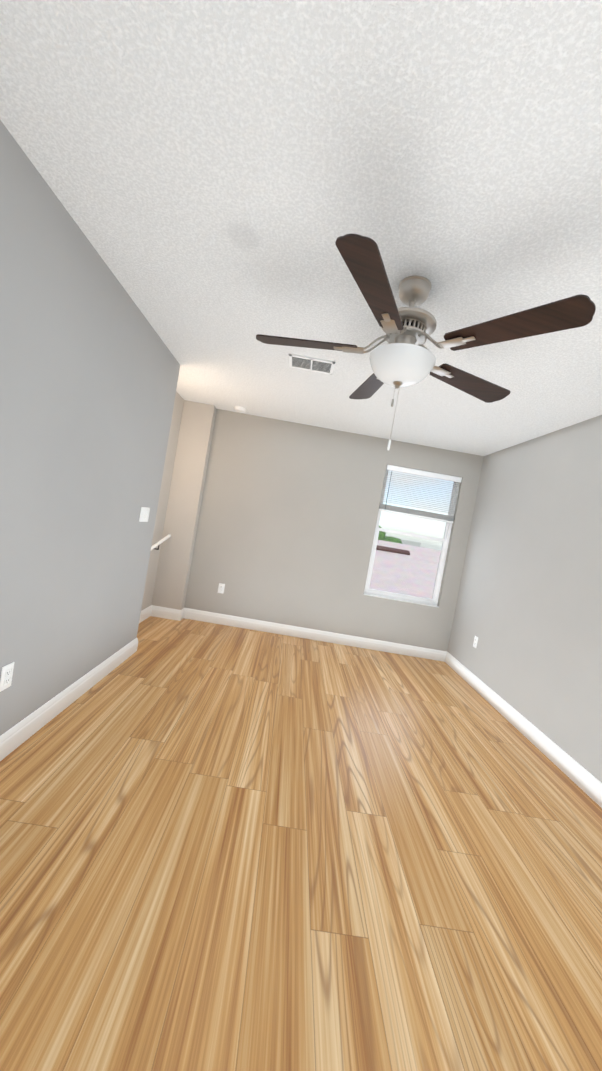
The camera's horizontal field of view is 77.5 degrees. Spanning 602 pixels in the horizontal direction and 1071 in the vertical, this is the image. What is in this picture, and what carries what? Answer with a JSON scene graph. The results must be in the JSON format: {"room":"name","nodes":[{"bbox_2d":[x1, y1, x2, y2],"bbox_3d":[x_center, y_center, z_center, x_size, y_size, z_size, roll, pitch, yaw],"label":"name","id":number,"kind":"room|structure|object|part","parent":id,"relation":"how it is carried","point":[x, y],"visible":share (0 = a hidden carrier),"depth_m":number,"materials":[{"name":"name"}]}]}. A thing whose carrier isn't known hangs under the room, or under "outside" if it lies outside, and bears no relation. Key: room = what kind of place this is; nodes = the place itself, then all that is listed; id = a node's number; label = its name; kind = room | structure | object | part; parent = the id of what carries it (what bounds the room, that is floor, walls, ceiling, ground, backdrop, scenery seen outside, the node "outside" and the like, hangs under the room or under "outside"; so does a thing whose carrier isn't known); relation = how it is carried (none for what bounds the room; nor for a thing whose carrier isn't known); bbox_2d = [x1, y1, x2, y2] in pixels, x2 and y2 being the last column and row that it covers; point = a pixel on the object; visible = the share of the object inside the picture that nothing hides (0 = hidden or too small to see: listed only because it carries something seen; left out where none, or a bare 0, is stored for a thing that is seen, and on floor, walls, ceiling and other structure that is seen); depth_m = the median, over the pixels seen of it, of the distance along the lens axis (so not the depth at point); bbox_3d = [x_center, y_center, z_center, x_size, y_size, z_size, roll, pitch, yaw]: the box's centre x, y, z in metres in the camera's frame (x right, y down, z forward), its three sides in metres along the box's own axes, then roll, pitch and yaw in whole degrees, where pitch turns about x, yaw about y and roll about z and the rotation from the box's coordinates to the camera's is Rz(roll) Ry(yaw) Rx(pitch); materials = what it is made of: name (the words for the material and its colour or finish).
{"room":"empty living room","nodes":[
{"label":"empty living room","id":0,"kind":"room"},
{"bbox_2d":[0,120,179,735],"bbox_3d":[-1.234,-0.135,0.512,0.120,2.440,5.289,10,2,-1],"label":"wall","id":1,"kind":"structure","parent":0,"point":[89,368],"depth_m":1.86,"materials":[{"name":"paint"}]},
{"bbox_2d":[0,662,13,691],"bbox_3d":[-1.324,0.636,1.688,0.010,0.115,0.070,10,2,-1],"label":"electrical outlet","id":2,"kind":"object","parent":1,"relation":"attached to","point":[6,676],"visible":1,"depth_m":1.68,"materials":[{"name":"white plastic"}]},
{"bbox_2d":[0,638,137,760],"bbox_3d":[-1.365,1.019,0.558,0.015,0.120,5.304,10,2,-1],"label":"baseboard","id":3,"kind":"structure","parent":1,"relation":"attached to","point":[13,738],"depth_m":2.14,"materials":[{"name":"white wood"}]},
{"bbox_2d":[139,507,149,521],"bbox_3d":[-1.210,-0.162,2.909,0.012,0.115,0.164,10,2,-1],"label":"rocker light switch","id":4,"kind":"object","parent":1,"relation":"attached to","point":[144,514],"visible":1,"depth_m":2.90,"materials":[{"name":"white plastic"}]},
{"bbox_2d":[141,391,183,610],"bbox_3d":[-1.515,-0.202,1.088,0.120,2.440,6.452,10,2,-1],"label":"wall","id":5,"kind":"structure","parent":0,"point":[164,496],"depth_m":4.04,"materials":[{"name":"paint"}]},
{"bbox_2d":[139,605,151,622],"bbox_3d":[-1.679,0.871,3.489,0.015,0.120,1.482,10,2,-1],"label":"baseboard","id":6,"kind":"structure","parent":5,"relation":"attached to","point":[145,613],"depth_m":4.05,"materials":[{"name":"white wood"}]},
{"bbox_2d":[152,400,215,609],"bbox_3d":[-1.335,-0.272,4.256,0.335,2.440,0.120,10,2,-1],"label":"wall","id":7,"kind":"structure","parent":0,"point":[185,495],"depth_m":4.20,"materials":[{"name":"paint"}]},
{"bbox_2d":[151,605,180,620],"bbox_3d":[-1.524,0.874,4.226,0.350,0.120,0.015,10,2,-1],"label":"baseboard","id":8,"kind":"structure","parent":7,"relation":"attached to","point":[165,613],"depth_m":4.22,"materials":[{"name":"white wood"}]},
{"bbox_2d":[180,608,183,620],"bbox_3d":[-1.360,0.900,4.289,0.015,0.120,0.135,10,2,-1],"label":"baseboard","id":9,"kind":"structure","parent":7,"relation":"attached to","point":[182,613],"depth_m":4.28,"materials":[{"name":"white wood"}]},
{"bbox_2d":[0,616,601,1070],"bbox_3d":[-0.541,1.264,1.152,4.867,0.120,6.692,10,2,-1],"label":"floor","id":10,"kind":"structure","parent":0,"point":[226,848],"depth_m":1.42,"materials":[{"name":"brown wood"}]},
{"bbox_2d":[0,0,601,455],"bbox_3d":[-0.106,-1.258,1.071,4.867,0.120,6.692,10,2,-1],"label":"ceiling","id":11,"kind":"structure","parent":0,"point":[220,176],"depth_m":1.23,"materials":[{"name":"paint"}]},
{"bbox_2d":[234,406,246,412],"bbox_3d":[-0.662,-1.370,4.080,0.136,0.038,0.136,10,2,-1],"label":"smoke detector","id":12,"kind":"object","parent":11,"relation":"attached to","point":[240,409],"visible":1,"depth_m":4.04,"materials":[{"name":"white plastic"}]},
{"bbox_2d":[292,357,330,371],"bbox_3d":[0.075,-1.216,2.660,0.280,0.001,0.170,10,2,-1],"label":"vent duct","id":13,"kind":"object","parent":11,"relation":"attached to","point":[307,362],"visible":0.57,"depth_m":2.66,"materials":[{"name":"grey metal"}]},
{"bbox_2d":[289,354,334,374],"bbox_3d":[0.074,-1.211,2.660,0.320,0.011,0.210,10,2,-1],"label":"ceiling vent","id":14,"kind":"object","parent":11,"relation":"in","point":[319,367],"visible":1,"depth_m":2.65,"materials":[{"name":"white metal"}]},
{"bbox_2d":[256,234,595,449],"bbox_3d":[0.421,-0.752,1.714,1.311,0.738,1.302,10,2,-1],"label":"ceiling fan","id":15,"kind":"object","parent":11,"relation":"hanging from","point":[405,357],"visible":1,"depth_m":1.54,"materials":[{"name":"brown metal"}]},
{"bbox_3d":[0.026,-0.897,1.757,0.485,0.034,0.193,10,2,-1],"label":"blade","id":16,"kind":"part","parent":15,"relation":"part of","materials":[{"name":"brown wood"}]},
{"bbox_3d":[0.252,-0.843,1.285,0.312,0.034,0.457,10,2,-1],"label":"blade","id":17,"kind":"part","parent":15,"relation":"part of","materials":[{"name":"brown wood"}]},
{"bbox_3d":[0.387,-0.847,2.118,0.173,0.034,0.486,10,2,-1],"label":"blade","id":18,"kind":"part","parent":15,"relation":"part of","materials":[{"name":"brown wood"}]},
{"bbox_3d":[0.444,-0.737,1.681,0.290,0.105,0.290,10,2,-1],"label":"lamp shade","id":19,"kind":"part","parent":15,"relation":"part of","materials":[{"name":"white glass"}]},
{"bbox_3d":[0.444,-0.739,1.681,0.274,0.100,0.274,10,2,-1],"label":"lamp shade","id":20,"kind":"part","parent":15,"relation":"part of","materials":[{"name":"white glass"}]},
{"bbox_3d":[0.480,-0.949,1.675,0.244,0.061,0.244,10,2,-1],"label":"motor","id":21,"kind":"part","parent":15,"relation":"part of","materials":[{"name":"silver metal"}]},
{"bbox_3d":[0.849,-0.759,1.882,0.463,0.034,0.295,10,2,-1],"label":"blade","id":22,"kind":"part","parent":15,"relation":"part of","materials":[{"name":"brown wood"}]},
{"bbox_3d":[0.766,-0.757,1.362,0.391,0.034,0.404,10,2,-1],"label":"blade","id":23,"kind":"part","parent":15,"relation":"part of","materials":[{"name":"brown wood"}]},
{"bbox_2d":[184,409,483,650],"bbox_3d":[-0.428,-0.120,4.394,4.747,2.440,0.120,10,2,-1],"label":"wall","id":24,"kind":"structure","parent":0,"point":[287,521],"depth_m":4.34,"materials":[{"name":"paint"}]},
{"bbox_2d":[218,583,224,593],"bbox_3d":[-0.925,0.614,4.348,0.070,0.115,0.010,10,2,-1],"label":"electrical outlet","id":25,"kind":"object","parent":24,"relation":"attached to","point":[221,586],"visible":1,"depth_m":4.35,"materials":[{"name":"white plastic"}]},
{"bbox_2d":[183,608,446,661],"bbox_3d":[0.173,1.162,4.379,3.128,0.120,0.015,10,2,-1],"label":"baseboard","id":26,"kind":"structure","parent":24,"relation":"attached to","point":[314,634],"depth_m":4.37,"materials":[{"name":"white wood"}]},
{"bbox_2d":[364,593,437,606],"bbox_3d":[1.174,0.763,4.415,0.897,0.012,0.052,10,2,-1],"label":"window sill","id":27,"kind":"structure","parent":24,"relation":"attached to","point":[400,600],"depth_m":4.39,"materials":[{"name":"white wood"}]},
{"bbox_2d":[364,465,461,605],"bbox_3d":[1.304,0.008,4.423,0.899,1.543,0.111,10,2,-1],"label":"window","id":28,"kind":"structure","parent":24,"relation":"in","point":[447,532],"depth_m":4.42,"materials":[{"name":"white plastic"}]},
{"bbox_3d":[1.345,-0.226,4.382,0.883,0.020,0.026,10,2,-1],"label":"window blind rail","id":29,"kind":"part","parent":28,"relation":"part of","materials":[{"name":"white plastic"}]},
{"bbox_2d":[379,504,454,520],"bbox_3d":[1.352,-0.269,4.381,0.883,0.058,0.025,10,2,-1],"label":"blind stack","id":30,"kind":"object","parent":28,"relation":"on","point":[418,512],"visible":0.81,"depth_m":4.37,"materials":[{"name":"grey plastic"}]},
{"bbox_2d":[447,415,601,782],"bbox_3d":[2.016,0.405,1.158,0.120,2.440,6.692,10,2,-1],"label":"wall","id":31,"kind":"structure","parent":0,"point":[528,611],"depth_m":2.99,"materials":[{"name":"paint"}]},
{"bbox_2d":[473,636,477,647],"bbox_3d":[1.780,1.086,3.825,0.010,0.115,0.070,10,2,-1],"label":"electrical outlet","id":32,"kind":"object","parent":31,"relation":"attached to","point":[475,642],"visible":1,"depth_m":3.82,"materials":[{"name":"white plastic"}]},
{"bbox_2d":[445,652,601,807],"bbox_3d":[1.752,1.536,1.194,0.015,0.120,6.452,10,2,-1],"label":"baseboard","id":33,"kind":"structure","parent":31,"relation":"attached to","point":[589,784],"depth_m":2.74,"materials":[{"name":"white wood"}]},
{"label":"outside","id":34,"kind":"structure","parent":0,"visible":0},
{"bbox_3d":[4.192,4.171,32.240,70.000,0.200,54.948,10,2,-1],"label":"ground","id":35,"kind":"structure","parent":34,"visible":0},
{"bbox_2d":[378,526,402,543],"bbox_3d":[3.402,1.708,18.935,8.324,5.222,6.590,10,2,-1],"label":"trees","id":36,"kind":"object","parent":35,"relation":"on","point":[391,539],"depth_m":18.60,"materials":[{"name":"green plant"}]},
{"bbox_2d":[369,540,440,598],"bbox_3d":[2.413,2.318,10.210,13.000,4.235,8.600,10,2,-1],"label":"roof","id":37,"kind":"structure","parent":35,"relation":"on","point":[428,556],"depth_m":8.92,"materials":[{"name":"pink"}]},
{"bbox_2d":[376,545,409,554],"bbox_3d":[2.317,0.369,9.663,0.980,0.114,0.162,10,2,-1],"label":"vent","id":38,"kind":"object","parent":37,"relation":"on","point":[384,548],"depth_m":9.61,"materials":[{"name":"brown"}]},
{"bbox_2d":[402,540,420,546],"bbox_3d":[5.623,2.214,28.164,4.400,4.398,5.000,10,2,-1],"label":"house","id":39,"kind":"structure","parent":35,"relation":"on","point":[410,542],"depth_m":25.63,"materials":[{"name":"grey"}]},
{"bbox_3d":[-1.532,0.251,3.426,0.091,0.298,1.001,10,2,-1],"label":"brackets","id":40,"kind":"object","parent":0,"visible":0},
{"bbox_2d":[151,534,170,549],"bbox_3d":[-1.484,0.208,3.397,0.034,0.398,1.579,10,2,-1],"label":"rail","id":41,"kind":"object","parent":40,"relation":"on","point":[155,545],"visible":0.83,"depth_m":3.88,"materials":[{"name":"white"}]}
]}

